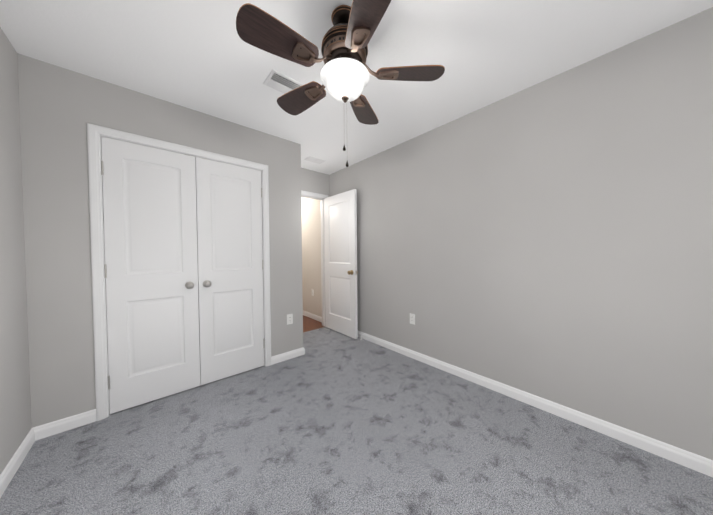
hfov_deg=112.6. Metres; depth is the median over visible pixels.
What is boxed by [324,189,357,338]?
entry door
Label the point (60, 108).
wall
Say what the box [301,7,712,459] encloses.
wall
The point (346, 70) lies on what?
fan
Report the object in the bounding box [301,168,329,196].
wall
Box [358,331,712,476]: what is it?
baseboard
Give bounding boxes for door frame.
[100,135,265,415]
[301,190,327,326]
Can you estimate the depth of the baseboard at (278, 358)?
2.65 m
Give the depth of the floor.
3.96 m
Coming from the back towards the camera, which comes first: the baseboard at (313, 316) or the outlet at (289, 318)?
the baseboard at (313, 316)
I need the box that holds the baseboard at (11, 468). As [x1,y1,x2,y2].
[0,426,43,497]
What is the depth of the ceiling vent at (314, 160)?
3.21 m
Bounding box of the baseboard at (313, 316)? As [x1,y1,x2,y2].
[303,310,321,321]
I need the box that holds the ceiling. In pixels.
[0,0,712,174]
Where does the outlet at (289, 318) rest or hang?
attached to the wall at (60, 108)
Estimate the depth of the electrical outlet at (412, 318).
2.66 m
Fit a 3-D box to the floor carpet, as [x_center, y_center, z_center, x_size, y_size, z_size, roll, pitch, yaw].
[0.043,1.215,1.224,3.040,0.100,4.611,-2,2,-41]
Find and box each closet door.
[101,136,199,413]
[195,157,264,384]
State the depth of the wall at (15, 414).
1.36 m
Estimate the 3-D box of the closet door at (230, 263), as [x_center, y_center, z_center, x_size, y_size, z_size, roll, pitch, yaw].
[-1.177,0.125,2.283,0.569,2.029,0.097,-2,2,-41]
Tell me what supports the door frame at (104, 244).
attached to the wall at (60, 108)
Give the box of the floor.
[303,315,324,331]
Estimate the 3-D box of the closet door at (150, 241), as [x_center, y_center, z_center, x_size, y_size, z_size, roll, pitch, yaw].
[-1.608,0.137,1.907,0.569,2.029,0.097,-2,2,-41]
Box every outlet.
[287,314,292,324]
[410,313,414,324]
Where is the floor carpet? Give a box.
[0,327,712,514]
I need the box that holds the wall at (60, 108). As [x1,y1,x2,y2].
[17,53,302,427]
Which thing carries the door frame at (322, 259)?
attached to the wall at (314, 181)
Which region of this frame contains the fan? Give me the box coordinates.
[236,0,444,166]
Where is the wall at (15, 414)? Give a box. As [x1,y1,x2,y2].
[0,27,31,473]
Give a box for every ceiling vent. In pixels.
[263,69,302,93]
[304,156,324,163]
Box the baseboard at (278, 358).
[271,347,304,364]
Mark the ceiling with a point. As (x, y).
(202, 56)
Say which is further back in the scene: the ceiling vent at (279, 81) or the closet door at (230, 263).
the closet door at (230, 263)
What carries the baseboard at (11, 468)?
attached to the wall at (15, 414)

